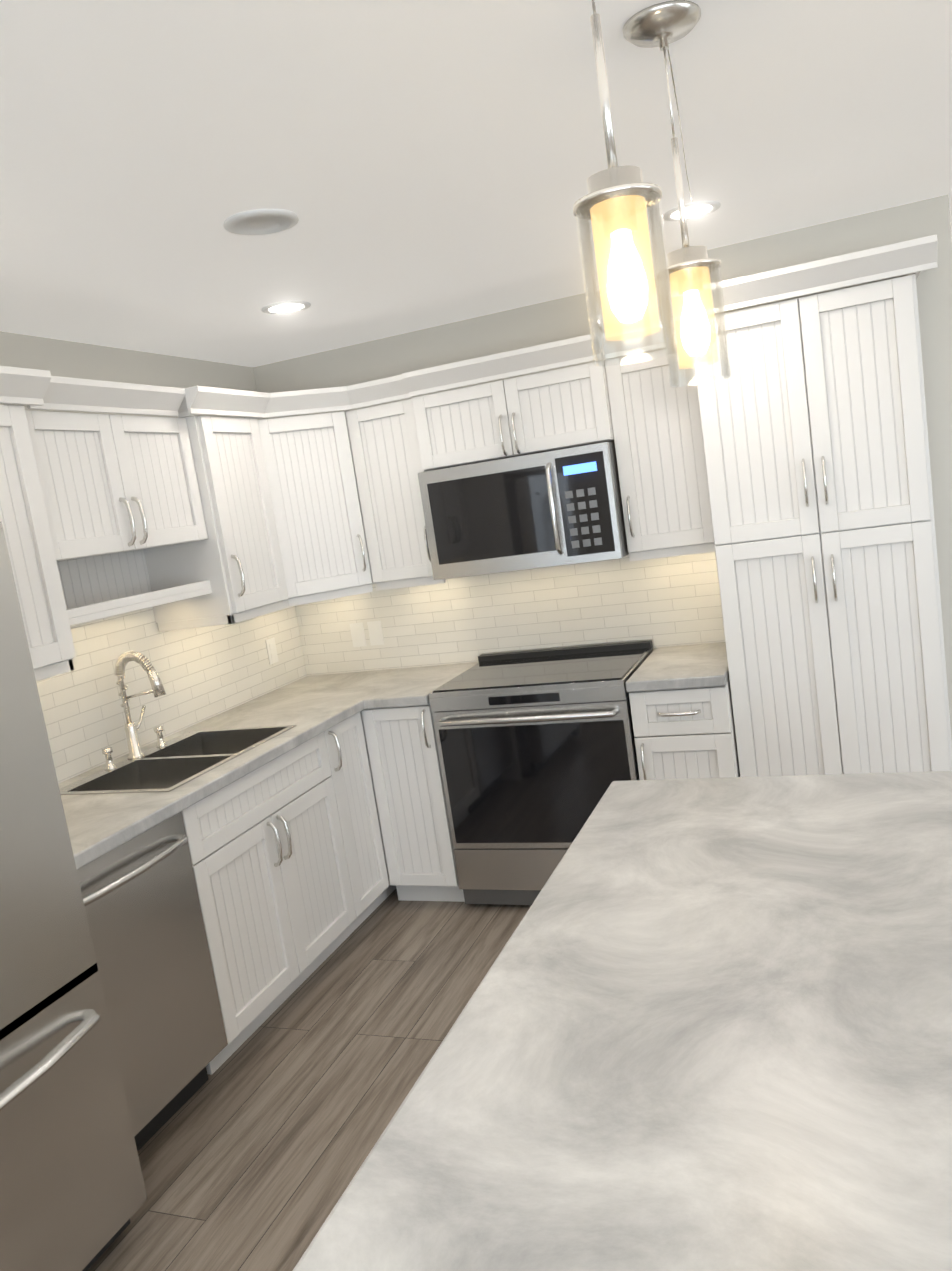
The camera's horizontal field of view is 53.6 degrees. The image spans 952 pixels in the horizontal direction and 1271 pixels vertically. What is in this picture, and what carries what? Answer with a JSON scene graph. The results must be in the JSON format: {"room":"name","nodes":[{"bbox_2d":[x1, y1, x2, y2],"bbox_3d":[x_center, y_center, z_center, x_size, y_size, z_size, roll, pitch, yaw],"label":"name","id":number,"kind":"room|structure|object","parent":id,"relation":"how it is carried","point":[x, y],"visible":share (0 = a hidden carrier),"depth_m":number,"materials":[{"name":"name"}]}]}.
{"room":"kitchen","nodes":[
{"label":"kitchen","id":0,"kind":"room"},
{"bbox_2d":[0,331,258,419],"bbox_3d":[-2.075,0.515,1.647,0.140,2.420,6.820,-5,9,21],"label":"wall","id":1,"kind":"structure","parent":0,"point":[62,358],"depth_m":3.60,"materials":[{"name":"beige paint"}]},
{"bbox_2d":[0,397,79,676],"bbox_3d":[-1.502,-0.231,2.562,0.376,0.740,0.538,-5,9,21],"label":"upper cabinet","id":2,"kind":"object","parent":1,"relation":"attached to","point":[27,511],"depth_m":2.69,"materials":[{"name":"white wood"}]},
{"bbox_2d":[0,369,199,564],"bbox_3d":[-1.323,-0.537,3.164,0.321,0.540,0.805,-5,9,21],"label":"upper cabinet","id":3,"kind":"object","parent":1,"relation":"attached to","point":[186,519],"depth_m":3.07,"materials":[{"name":"white wood"}]},
{"bbox_2d":[36,606,307,783],"bbox_3d":[-1.280,0.154,3.544,0.008,0.528,2.359,-5,9,21],"label":"backsplash","id":4,"kind":"structure","parent":1,"relation":"attached to","point":[204,673],"depth_m":3.63,"materials":[{"name":"white tile"}]},
{"bbox_2d":[265,638,277,664],"bbox_3d":[-0.949,0.072,4.384,0.006,0.115,0.072,-5,9,21],"label":"electrical outlet","id":5,"kind":"object","parent":4,"relation":"attached to","point":[271,651],"visible":1,"depth_m":4.38,"materials":[{"name":"white plastic"}]},
{"bbox_2d":[124,386,291,628],"bbox_3d":[-1.066,-0.507,3.726,0.384,0.830,0.510,-5,9,21],"label":"upper cabinet","id":6,"kind":"object","parent":1,"relation":"attached to","point":[239,565],"depth_m":3.59,"materials":[{"name":"white wood"}]},
{"bbox_2d":[88,889,530,1270],"bbox_3d":[2.246,1.103,1.885,8.000,0.050,10.430,-5,9,21],"label":"floor","id":7,"kind":"structure","parent":0,"point":[255,1150],"depth_m":2.77,"materials":[{"name":"brown wood"}]},
{"bbox_2d":[0,521,147,1270],"bbox_3d":[-1.369,0.717,1.889,0.819,1.752,0.910,-5,9,21],"label":"fridge","id":8,"kind":"object","parent":7,"relation":"on","point":[73,1195],"visible":1,"depth_m":2.08,"materials":[{"name":"silver metal"}]},
{"bbox_2d":[77,811,227,1151],"bbox_3d":[-1.154,1.017,2.695,0.659,0.877,0.570,-5,9,21],"label":"dishwasher","id":9,"kind":"object","parent":7,"relation":"on","point":[140,895],"visible":0.44,"depth_m":2.64,"materials":[{"name":"silver metal"}]},
{"bbox_2d":[182,767,352,1074],"bbox_3d":[-0.941,0.959,3.383,0.617,0.740,0.860,-5,9,21],"label":"base cabinet","id":10,"kind":"object","parent":7,"relation":"on","point":[309,857],"depth_m":3.17,"materials":[{"name":"white wood"}]},
{"bbox_2d":[262,709,397,930],"bbox_3d":[-0.732,0.786,3.879,0.671,0.880,0.381,-5,9,21],"label":"base cabinet","id":11,"kind":"object","parent":7,"relation":"on","point":[345,750],"depth_m":3.79,"materials":[{"name":"white wood"}]},
{"bbox_2d":[366,703,464,901],"bbox_3d":[-0.177,0.666,4.144,0.335,0.880,0.679,-5,9,21],"label":"base cabinet","id":12,"kind":"object","parent":7,"relation":"on","point":[406,756],"depth_m":3.88,"materials":[{"name":"white wood"}]},
{"bbox_2d":[58,651,478,868],"bbox_3d":[-0.831,0.256,3.396,0.932,0.531,2.360,-5,9,21],"label":"countertop","id":13,"kind":"structure","parent":12,"relation":"on","point":[110,804],"depth_m":3.33,"materials":[{"name":"stone"}]},
{"bbox_2d":[101,651,167,769],"bbox_3d":[-1.173,0.240,3.323,0.208,0.382,0.310,-5,9,21],"label":"faucet","id":14,"kind":"object","parent":13,"relation":"on","point":[136,757],"depth_m":3.32,"materials":[{"name":"silver metal"}]},
{"bbox_2d":[58,724,296,836],"bbox_3d":[-1.012,0.494,3.275,0.486,0.150,0.736,-5,9,21],"label":"sink","id":15,"kind":"object","parent":13,"relation":"in","point":[167,767],"depth_m":3.29,"materials":[{"name":"black metal"}]},
{"bbox_2d":[429,640,652,904],"bbox_3d":[0.338,0.584,3.915,0.786,0.955,0.682,-5,9,21],"label":"range","id":16,"kind":"object","parent":7,"relation":"on","point":[536,749],"visible":0.79,"depth_m":3.68,"materials":[{"name":"silver metal"}]},
{"bbox_2d":[293,771,951,1270],"bbox_3d":[0.542,0.911,1.520,0.880,0.920,1.550,-5,9,21],"label":"kitchen island","id":17,"kind":"object","parent":7,"relation":"on","point":[703,1025],"visible":1,"depth_m":1.18,"materials":[{"name":"stone"}]},
{"bbox_2d":[629,678,739,779],"bbox_3d":[0.887,0.568,3.732,0.355,0.879,0.668,-5,9,21],"label":"base cabinet","id":18,"kind":"object","parent":7,"relation":"on","point":[687,733],"visible":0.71,"depth_m":3.43,"materials":[{"name":"white wood"}]},
{"bbox_2d":[625,642,728,691],"bbox_3d":[0.823,0.115,3.675,0.355,0.040,0.652,-5,9,21],"label":"countertop","id":19,"kind":"structure","parent":18,"relation":"on","point":[684,666],"depth_m":3.51,"materials":[{"name":"stone"}]},
{"bbox_2d":[666,235,951,776],"bbox_3d":[1.289,-0.145,3.457,0.824,2.236,0.637,-5,9,21],"label":"pantry","id":20,"kind":"object","parent":7,"relation":"on","point":[814,431],"visible":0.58,"depth_m":3.18,"materials":[{"name":"white wood"}]},
{"bbox_2d":[0,0,951,366],"bbox_3d":[1.889,-1.317,1.542,8.000,0.050,10.430,-5,9,21],"label":"ceiling","id":21,"kind":"structure","parent":0,"point":[418,164],"depth_m":2.10,"materials":[{"name":"white paint"}]},
{"bbox_2d":[223,208,298,235],"bbox_3d":[-0.545,-1.044,2.394,0.190,0.016,0.190,-5,9,21],"label":"ceiling vent","id":22,"kind":"object","parent":21,"relation":"in","point":[255,222],"visible":0.98,"depth_m":2.37,"materials":[{"name":"white plastic"}]},
{"bbox_2d":[261,301,310,313],"bbox_3d":[-0.675,-1.166,3.353,0.176,0.007,0.176,-5,9,21],"label":"recessed light","id":23,"kind":"object","parent":21,"relation":"in","point":[285,307],"visible":1,"depth_m":3.34,"materials":[{"name":"white plastic"}]},
{"bbox_2d":[572,0,677,365],"bbox_3d":[0.168,-0.674,1.212,0.136,0.620,0.136,-5,9,21],"label":"pendant light","id":24,"kind":"object","parent":21,"relation":"hanging from","point":[616,199],"visible":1,"depth_m":1.21,"materials":[{"name":"glass"}]},
{"bbox_2d":[622,0,731,386],"bbox_3d":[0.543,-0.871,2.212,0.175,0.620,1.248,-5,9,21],"label":"pendant light","id":25,"kind":"object","parent":21,"relation":"hanging from","point":[662,26],"visible":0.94,"depth_m":1.68,"materials":[{"name":"silver metal"}]},
{"bbox_2d":[662,201,720,221],"bbox_3d":[0.659,-1.296,2.882,0.176,0.007,0.176,-5,9,21],"label":"recessed light","id":26,"kind":"object","parent":21,"relation":"in","point":[694,210],"visible":0.92,"depth_m":2.87,"materials":[{"name":"white plastic"}]},
{"bbox_2d":[253,276,900,674],"bbox_3d":[0.441,-0.217,4.186,2.800,2.420,0.140,-5,9,21],"label":"wall","id":27,"kind":"structure","parent":0,"point":[511,330],"depth_m":4.12,"materials":[{"name":"beige paint"}]},
{"bbox_2d":[256,384,391,600],"bbox_3d":[-0.761,-0.611,4.145,0.662,0.830,0.618,-5,9,21],"label":"upper cabinet","id":28,"kind":"object","parent":27,"relation":"attached to","point":[316,477],"depth_m":3.95,"materials":[{"name":"white wood"}]},
{"bbox_2d":[352,393,443,588],"bbox_3d":[-0.328,-0.624,4.107,0.369,0.740,0.384,-5,9,21],"label":"upper cabinet","id":29,"kind":"object","parent":27,"relation":"attached to","point":[396,520],"depth_m":3.99,"materials":[{"name":"white wood"}]},
{"bbox_2d":[400,353,615,476],"bbox_3d":[0.180,-0.888,3.859,0.799,0.300,0.393,-5,9,21],"label":"upper cabinet","id":30,"kind":"object","parent":27,"relation":"attached to","point":[567,407],"depth_m":3.71,"materials":[{"name":"white wood"}]},
{"bbox_2d":[418,442,628,579],"bbox_3d":[0.223,-0.509,3.878,0.786,0.444,0.466,-5,9,21],"label":"microwave","id":31,"kind":"object","parent":30,"relation":"attached to","point":[551,508],"visible":1,"depth_m":3.69,"materials":[{"name":"silver metal"}]},
{"bbox_2d":[296,552,724,675],"bbox_3d":[0.110,-0.105,4.247,2.057,0.438,0.012,-5,9,21],"label":"backsplash","id":32,"kind":"structure","parent":27,"relation":"attached to","point":[676,600],"depth_m":4.21,"materials":[{"name":"white tile"}]},
{"bbox_2d":[350,622,366,646],"bbox_3d":[-0.565,-0.003,4.514,0.072,0.115,0.006,-5,9,21],"label":"electrical outlet","id":33,"kind":"object","parent":32,"relation":"attached to","point":[358,635],"visible":1,"depth_m":4.51,"materials":[{"name":"white plastic"}]},
{"bbox_2d":[367,621,383,645],"bbox_3d":[-0.477,-0.011,4.479,0.072,0.115,0.006,-5,9,21],"label":"electrical outlet","id":34,"kind":"object","parent":32,"relation":"attached to","point":[375,632],"visible":1,"depth_m":4.48,"materials":[{"name":"white plastic"}]},
{"bbox_2d":[608,341,714,556],"bbox_3d":[0.759,-0.728,3.712,0.355,0.740,0.322,-5,9,21],"label":"upper cabinet","id":35,"kind":"object","parent":27,"relation":"attached to","point":[659,447],"depth_m":3.58,"materials":[{"name":"white wood"}]},
{"bbox_2d":[702,205,904,283],"bbox_3d":[1.179,-1.365,3.461,0.706,0.184,0.270,-5,9,21],"label":"wall","id":36,"kind":"structure","parent":0,"point":[870,230],"depth_m":3.31,"materials":[{"name":"beige paint"}]},
{"bbox_2d":[901,195,951,739],"bbox_3d":[2.318,-0.613,5.022,0.140,2.420,3.660,-5,9,21],"label":"wall","id":37,"kind":"structure","parent":0,"point":[927,217],"depth_m":3.25,"materials":[{"name":"beige paint"}]}
]}

